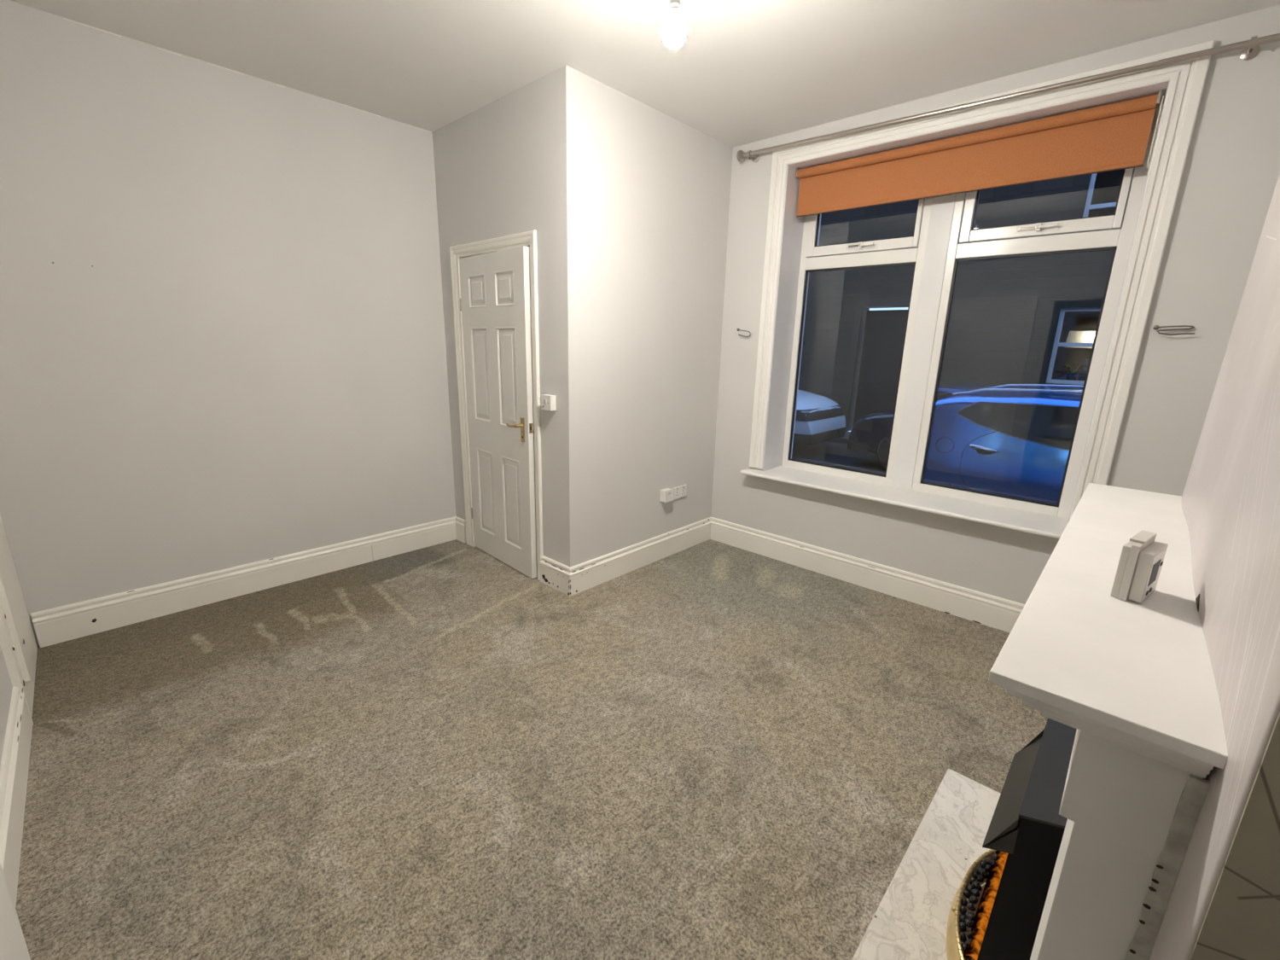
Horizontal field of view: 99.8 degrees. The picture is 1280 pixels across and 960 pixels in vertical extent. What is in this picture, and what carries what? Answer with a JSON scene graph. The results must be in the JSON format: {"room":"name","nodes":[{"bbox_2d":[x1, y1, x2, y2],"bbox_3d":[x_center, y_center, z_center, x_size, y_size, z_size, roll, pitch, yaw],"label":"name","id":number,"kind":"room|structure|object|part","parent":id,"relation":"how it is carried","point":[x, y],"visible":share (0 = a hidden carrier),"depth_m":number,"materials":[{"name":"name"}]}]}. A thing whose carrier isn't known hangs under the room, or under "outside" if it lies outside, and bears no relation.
{"room":"living room","nodes":[
{"label":"living room","id":0,"kind":"room"},
{"bbox_2d":[0,645,12,766],"bbox_3d":[-1.405,-0.100,0.745,4.550,2.815,0.294,14,19,41],"label":"wall","id":1,"kind":"structure","parent":0,"point":[6,687],"depth_m":1.88,"materials":[{"name":"grey paint"}]},
{"bbox_2d":[0,862,30,959],"bbox_3d":[-1.300,0.188,0.872,0.859,2.100,0.060,15,19,42],"label":"trim","id":2,"kind":"structure","parent":1,"relation":"attached to","point":[13,945],"depth_m":1.21,"materials":[{"name":"white paint"}]},
{"bbox_2d":[0,686,32,906],"bbox_3d":[-1.984,0.951,1.711,1.000,0.177,0.024,15,19,42],"label":"baseboard","id":3,"kind":"structure","parent":1,"relation":"attached to","point":[15,757],"depth_m":1.66,"materials":[{"name":"white paint"}]},
{"bbox_2d":[0,513,37,724],"bbox_3d":[-2.590,-0.194,2.054,0.761,2.200,0.035,14,19,41],"label":"trim","id":4,"kind":"structure","parent":1,"relation":"attached to","point":[18,643],"depth_m":2.20,"materials":[{"name":"white paint"}]},
{"bbox_2d":[0,0,456,646],"bbox_3d":[-1.652,-0.829,3.615,0.151,2.815,4.290,14,19,41],"label":"wall","id":5,"kind":"structure","parent":0,"point":[223,337],"depth_m":2.79,"materials":[{"name":"grey paint"}]},
{"bbox_2d":[30,516,456,647],"bbox_3d":[-2.130,0.539,3.335,0.022,0.176,2.172,14,19,41],"label":"baseboard","id":6,"kind":"structure","parent":5,"relation":"attached to","point":[58,625],"depth_m":3.06,"materials":[{"name":"white paint"}]},
{"bbox_2d":[432,71,559,562],"bbox_3d":[-0.812,-0.781,3.507,1.238,2.815,0.300,14,19,41],"label":"wall","id":7,"kind":"structure","parent":0,"point":[494,167],"depth_m":3.11,"materials":[{"name":"grey paint"}]},
{"bbox_2d":[455,516,466,543],"bbox_3d":[-1.356,0.375,4.064,0.137,0.176,0.022,14,19,41],"label":"baseboard","id":8,"kind":"structure","parent":7,"relation":"attached to","point":[460,523],"depth_m":4.04,"materials":[{"name":"white paint"}]},
{"bbox_2d":[449,229,543,581],"bbox_3d":[-0.920,-0.440,3.481,0.915,2.062,0.196,14,19,41],"label":"door","id":9,"kind":"structure","parent":7,"relation":"in","point":[493,305],"depth_m":3.40,"materials":[{"name":"white paint"}]},
{"bbox_3d":[-0.889,-0.422,3.516,0.817,2.012,0.109,14,19,41],"label":"frame","id":10,"kind":"part","parent":9,"relation":"part of","materials":[{"name":"white paint"}]},
{"bbox_3d":[-0.759,-0.330,3.255,0.054,0.027,0.122,-12,19,-43],"label":"lever handle","id":11,"kind":"part","parent":9,"relation":"part of","materials":[{"name":"gold metal"}]},
{"bbox_3d":[-0.651,-0.310,3.219,0.022,0.060,0.001,-12,19,-43],"label":"latch plate","id":12,"kind":"part","parent":9,"relation":"part of","materials":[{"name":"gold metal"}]},
{"bbox_2d":[541,394,555,411],"bbox_3d":[-0.522,-0.440,3.066,0.086,0.086,0.044,14,19,41],"label":"switch","id":13,"kind":"object","parent":7,"relation":"attached to","point":[548,402],"visible":1,"depth_m":3.05,"materials":[{"name":"white plastic"}]},
{"bbox_2d":[539,555,570,596],"bbox_3d":[-0.517,0.586,3.311,0.291,0.176,0.022,14,19,41],"label":"baseboard","id":14,"kind":"structure","parent":7,"relation":"attached to","point":[555,574],"depth_m":3.30,"materials":[{"name":"white paint"}]},
{"bbox_2d":[15,539,1047,959],"bbox_3d":[-0.164,0.936,2.416,4.290,0.050,3.832,14,19,41],"label":"floor","id":15,"kind":"structure","parent":0,"point":[710,749],"depth_m":1.95,"materials":[{"name":"grey carpet"}]},
{"bbox_2d":[851,768,1000,959],"bbox_3d":[0.843,1.161,1.439,0.310,0.040,1.078,14,19,41],"label":"hearth","id":16,"kind":"object","parent":15,"relation":"on","point":[910,921],"visible":0.54,"depth_m":1.52,"materials":[{"name":"white stone"}]},
{"bbox_2d":[946,717,1076,959],"bbox_3d":[0.881,0.881,1.291,0.164,0.576,0.431,14,19,41],"label":"fire","id":17,"kind":"object","parent":16,"relation":"on","point":[1024,835],"visible":0.99,"depth_m":1.13,"materials":[{"name":"black metal"}]},
{"bbox_3d":[0.775,1.057,1.328,0.015,0.014,0.014,14,19,41],"label":"basket knob","id":18,"kind":"part","parent":17,"relation":"part of","materials":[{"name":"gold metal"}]},
{"bbox_3d":[0.844,1.046,1.364,0.058,0.010,0.409,14,19,41],"label":"basket rail","id":19,"kind":"part","parent":17,"relation":"part of","materials":[{"name":"gold metal"}]},
{"bbox_2d":[982,724,1046,854],"bbox_3d":[0.857,0.684,1.223,0.050,0.116,0.366,14,19,41],"label":"hood","id":20,"kind":"object","parent":17,"relation":"attached to","point":[1008,829],"depth_m":1.16,"materials":[{"name":"black metal"}]},
{"bbox_3d":[0.773,0.923,1.124,0.088,0.570,0.030,14,19,41],"label":"panel","id":21,"kind":"part","parent":17,"relation":"part of","materials":[{"name":"black metal"}]},
{"bbox_3d":[0.921,0.650,1.200,0.070,0.082,0.430,14,19,41],"label":"panel","id":22,"kind":"part","parent":17,"relation":"part of","materials":[{"name":"black metal"}]},
{"bbox_2d":[552,64,733,567],"bbox_3d":[0.191,-0.781,3.606,0.100,2.815,1.808,14,19,41],"label":"wall","id":23,"kind":"structure","parent":0,"point":[642,194],"depth_m":3.24,"materials":[{"name":"grey paint"}]},
{"bbox_2d":[570,517,711,596],"bbox_3d":[0.069,0.494,3.732,0.022,0.176,1.452,14,19,41],"label":"baseboard","id":24,"kind":"structure","parent":23,"relation":"attached to","point":[584,576],"depth_m":3.62,"materials":[{"name":"white paint"}]},
{"bbox_2d":[659,488,673,502],"bbox_3d":[0.184,0.106,3.729,0.053,0.084,0.082,14,19,41],"label":"box","id":25,"kind":"object","parent":23,"relation":"attached to","point":[666,495],"visible":1,"depth_m":3.71,"materials":[{"name":"white plastic"}]},
{"bbox_3d":[0.199,0.109,3.716,0.010,0.084,0.082,14,19,41],"label":"box lid","id":26,"kind":"part","parent":25,"relation":"part of","materials":[{"name":"white plastic"}]},
{"bbox_2d":[673,484,686,500],"bbox_3d":[0.286,0.086,3.865,0.016,0.086,0.146,14,19,41],"label":"double socket","id":27,"kind":"object","parent":23,"relation":"attached to","point":[678,491],"visible":0.95,"depth_m":3.86,"materials":[{"name":"white plastic"}]},
{"bbox_2d":[9,0,1279,147],"bbox_3d":[-0.007,-1.848,1.812,4.550,0.120,4.290,14,19,41],"label":"ceiling","id":28,"kind":"structure","parent":0,"point":[743,72],"depth_m":2.39,"materials":[{"name":"paint"}]},
{"bbox_2d":[661,0,686,49],"bbox_3d":[0.114,-1.583,1.725,0.090,0.345,0.090,14,19,41],"label":"pendant lamp","id":29,"kind":"object","parent":28,"relation":"hanging from","point":[673,32],"visible":1,"depth_m":1.73,"materials":[{"name":"white glass"}]},
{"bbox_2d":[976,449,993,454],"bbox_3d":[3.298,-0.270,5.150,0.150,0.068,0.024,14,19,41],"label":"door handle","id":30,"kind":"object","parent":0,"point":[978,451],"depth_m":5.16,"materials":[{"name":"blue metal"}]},
{"bbox_2d":[710,4,1279,604],"bbox_3d":[1.824,-0.604,3.066,3.062,2.815,0.409,14,19,41],"label":"wall","id":31,"kind":"structure","parent":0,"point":[1231,170],"depth_m":2.42,"materials":[{"name":"grey paint"}]},
{"bbox_2d":[736,328,750,337],"bbox_3d":[0.707,-1.023,3.742,0.052,0.061,0.142,-8,17,-32],"label":"hook","id":32,"kind":"object","parent":31,"relation":"attached to","point":[738,329],"visible":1,"depth_m":3.73,"materials":[{"name":"metal"}]},
{"bbox_2d":[709,517,1024,633],"bbox_3d":[1.612,0.643,3.294,2.912,0.176,0.022,14,19,41],"label":"baseboard","id":33,"kind":"structure","parent":31,"relation":"attached to","point":[986,609],"depth_m":3.39,"materials":[{"name":"white paint"}]},
{"bbox_2d":[740,39,1215,539],"bbox_3d":[1.625,-0.920,3.127,1.960,2.092,0.490,14,19,41],"label":"window","id":34,"kind":"structure","parent":31,"relation":"attached to","point":[945,235],"depth_m":3.15,"materials":[{"name":"white paint"}]},
{"bbox_3d":[1.371,-1.463,3.363,0.180,0.038,0.037,14,19,41],"label":"casement handle","id":35,"kind":"part","parent":34,"relation":"part of","materials":[{"name":"white plastic"}]},
{"bbox_3d":[1.580,0.086,3.358,1.960,0.027,0.430,14,19,41],"label":"sill","id":36,"kind":"part","parent":34,"relation":"part of","materials":[{"name":"white paint"}]},
{"bbox_3d":[2.037,-1.296,2.765,0.180,0.038,0.037,14,19,41],"label":"casement handle","id":37,"kind":"part","parent":34,"relation":"part of","materials":[{"name":"white plastic"}]},
{"bbox_2d":[795,89,1163,217],"bbox_3d":[1.621,-1.677,2.905,1.710,0.299,0.056,14,19,41],"label":"roller blind","id":38,"kind":"object","parent":31,"relation":"attached to","point":[1112,136],"visible":1,"depth_m":2.75,"materials":[{"name":"orange fabric"}]},
{"bbox_3d":[2.242,-1.510,2.347,0.007,0.278,0.041,14,19,41],"label":"pull chain","id":39,"kind":"part","parent":38,"relation":"part of","materials":[{"name":"white plastic"}]},
{"bbox_2d":[736,33,1279,162],"bbox_3d":[1.547,-1.858,2.724,2.447,0.116,0.111,14,19,41],"label":"pole","id":40,"kind":"object","parent":31,"relation":"attached to","point":[1251,48],"visible":1,"depth_m":2.42,"materials":[{"name":"silver metal"}]},
{"bbox_2d":[1152,325,1194,335],"bbox_3d":[2.302,-0.646,2.325,0.135,0.044,0.045,14,19,41],"label":"hook","id":41,"kind":"object","parent":31,"relation":"attached to","point":[1155,327],"visible":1,"depth_m":2.32,"materials":[{"name":"metal"}]},
{"bbox_2d":[1149,172,1279,959],"bbox_3d":[1.179,-0.055,0.760,0.473,2.785,1.437,14,19,41],"label":"wall","id":42,"kind":"structure","parent":0,"point":[1230,499],"depth_m":0.66,"materials":[{"name":"paint"}]},
{"bbox_2d":[988,482,1227,959],"bbox_3d":[0.964,0.645,1.210,0.212,1.077,1.385,14,19,41],"label":"fireplace surround","id":43,"kind":"object","parent":42,"relation":"attached to","point":[1136,683],"visible":0.88,"depth_m":0.66,"materials":[{"name":"white paint"}]},
{"bbox_3d":[0.620,0.837,0.809,0.086,0.884,0.200,14,19,41],"label":"leg","id":44,"kind":"part","parent":43,"relation":"part of","materials":[{"name":"white paint"}]},
{"bbox_3d":[0.977,0.171,1.090,0.177,0.030,1.368,14,19,41],"label":"cornice moulding","id":45,"kind":"part","parent":43,"relation":"part of","materials":[{"name":"white paint"}]},
{"bbox_2d":[1110,530,1167,602],"bbox_3d":[0.811,0.139,0.872,0.102,0.096,0.039,-9,17,-35],"label":"thermostat","id":46,"kind":"object","parent":43,"relation":"on","point":[1142,558],"visible":1,"depth_m":0.85,"materials":[{"name":"white plastic"}]},
{"bbox_2d":[1189,710,1279,959],"bbox_3d":[0.693,0.054,0.241,0.463,2.765,0.005,14,19,41],"label":"wall","id":47,"kind":"structure","parent":0,"point":[1242,921],"depth_m":0.46,"materials":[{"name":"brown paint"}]},
{"label":"outside","id":48,"kind":"structure","parent":0,"visible":0},
{"bbox_2d":[828,431,850,443],"bbox_3d":[7.068,-0.154,8.832,34.000,0.200,1.000,14,19,41],"label":"pavement","id":49,"kind":"structure","parent":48,"point":[843,439],"depth_m":10.91,"materials":[{"name":"grey concrete"}]},
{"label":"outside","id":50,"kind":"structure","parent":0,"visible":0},
{"bbox_2d":[791,441,885,474],"bbox_3d":[4.903,0.411,6.579,34.000,0.100,5.350,14,19,41],"label":"road","id":51,"kind":"structure","parent":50,"point":[835,454],"depth_m":9.47,"materials":[{"name":"grey asphalt"}]},
{"bbox_2d":[793,389,846,445],"bbox_3d":[1.745,-1.585,10.858,4.387,1.526,1.880,14,19,41],"label":"car","id":52,"kind":"object","parent":51,"relation":"on","point":[818,418],"visible":0.2,"depth_m":9.31,"materials":[{"name":"white paint"}]},
{"bbox_2d":[795,404,844,421],"bbox_3d":[3.191,-1.208,9.562,0.383,0.180,1.703,14,19,41],"label":"grille","id":53,"kind":"object","parent":52,"relation":"attached to","point":[822,412],"depth_m":9.26,"materials":[{"name":"black rubber"}]},
{"bbox_2d":[847,386,1082,469],"bbox_3d":[5.480,-0.649,7.784,4.387,1.395,1.880,14,19,41],"label":"car","id":54,"kind":"object","parent":51,"relation":"on","point":[871,433],"visible":0.1,"depth_m":8.35,"materials":[{"name":"paint"}]},
{"bbox_2d":[852,418,872,430],"bbox_3d":[4.033,-1.012,9.083,0.383,0.167,1.703,14,19,41],"label":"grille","id":55,"kind":"object","parent":54,"relation":"attached to","point":[864,424],"depth_m":8.46,"materials":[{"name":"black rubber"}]},
{"bbox_2d":[923,384,1083,504],"bbox_3d":[4.824,-0.026,4.978,4.387,1.526,1.880,14,19,41],"label":"car","id":56,"kind":"object","parent":51,"relation":"on","point":[1010,442],"visible":0.38,"depth_m":5.09,"materials":[{"name":"blue paint"}]},
{"bbox_3d":[3.271,-0.299,5.144,0.064,0.060,0.255,-12,19,-43],"label":"door handle","id":57,"kind":"part","parent":56,"relation":"part of","materials":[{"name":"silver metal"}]},
{"bbox_3d":[3.993,-0.398,4.550,2.406,0.381,0.126,14,19,42],"label":"window trim","id":58,"kind":"part","parent":56,"relation":"part of","materials":[{"name":"metal"}]},
{"bbox_3d":[4.008,-0.699,4.782,2.209,0.165,0.046,14,19,41],"label":"roof rail","id":59,"kind":"part","parent":56,"relation":"part of","materials":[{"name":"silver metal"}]},
{"bbox_3d":[4.808,-0.890,5.619,2.209,0.165,0.046,14,19,41],"label":"roof rail","id":60,"kind":"part","parent":56,"relation":"part of","materials":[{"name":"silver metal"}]},
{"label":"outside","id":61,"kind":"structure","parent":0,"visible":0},
{"bbox_2d":[798,168,1123,431],"bbox_3d":[7.695,-4.545,9.825,28.000,7.860,3.300,14,19,41],"label":"house","id":62,"kind":"structure","parent":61,"point":[1011,319],"depth_m":9.93,"materials":[{"name":"stone"}]},
{"bbox_3d":[5.016,-2.228,11.273,0.850,2.530,0.040,14,19,41],"label":"door","id":63,"kind":"part","parent":62,"relation":"part of","materials":[{"name":"paint"}]},
{"bbox_2d":[1057,361,1087,380],"bbox_3d":[7.553,-1.891,9.424,0.444,0.343,0.228,14,19,41],"label":"potted plant","id":64,"kind":"object","parent":62,"relation":"on","point":[1072,376],"visible":0.96,"depth_m":9.38,"materials":[{"name":"green plant"}]},
{"bbox_3d":[7.536,-1.785,9.415,0.160,0.140,0.156,14,19,41],"label":"pot","id":65,"kind":"part","parent":64,"relation":"part of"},
{"bbox_2d":[1064,331,1095,348],"bbox_3d":[7.577,-2.408,9.233,0.470,0.280,0.160,14,19,41],"label":"wall lamp","id":66,"kind":"object","parent":62,"relation":"attached to","point":[1073,336],"visible":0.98,"depth_m":9.28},
{"bbox_3d":[7.635,-2.433,9.131,0.098,0.100,0.100,14,19,41],"label":"bulb","id":67,"kind":"part","parent":66,"relation":"part of","materials":[{"name":"white glass"}]},
{"bbox_2d":[1077,358,1089,380],"bbox_3d":[8.400,-1.698,9.731,0.800,1.000,0.400,14,19,41],"label":"shelf unit","id":68,"kind":"object","parent":62,"relation":"in","point":[1082,375],"visible":0.16,"depth_m":9.79,"materials":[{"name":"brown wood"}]}
]}

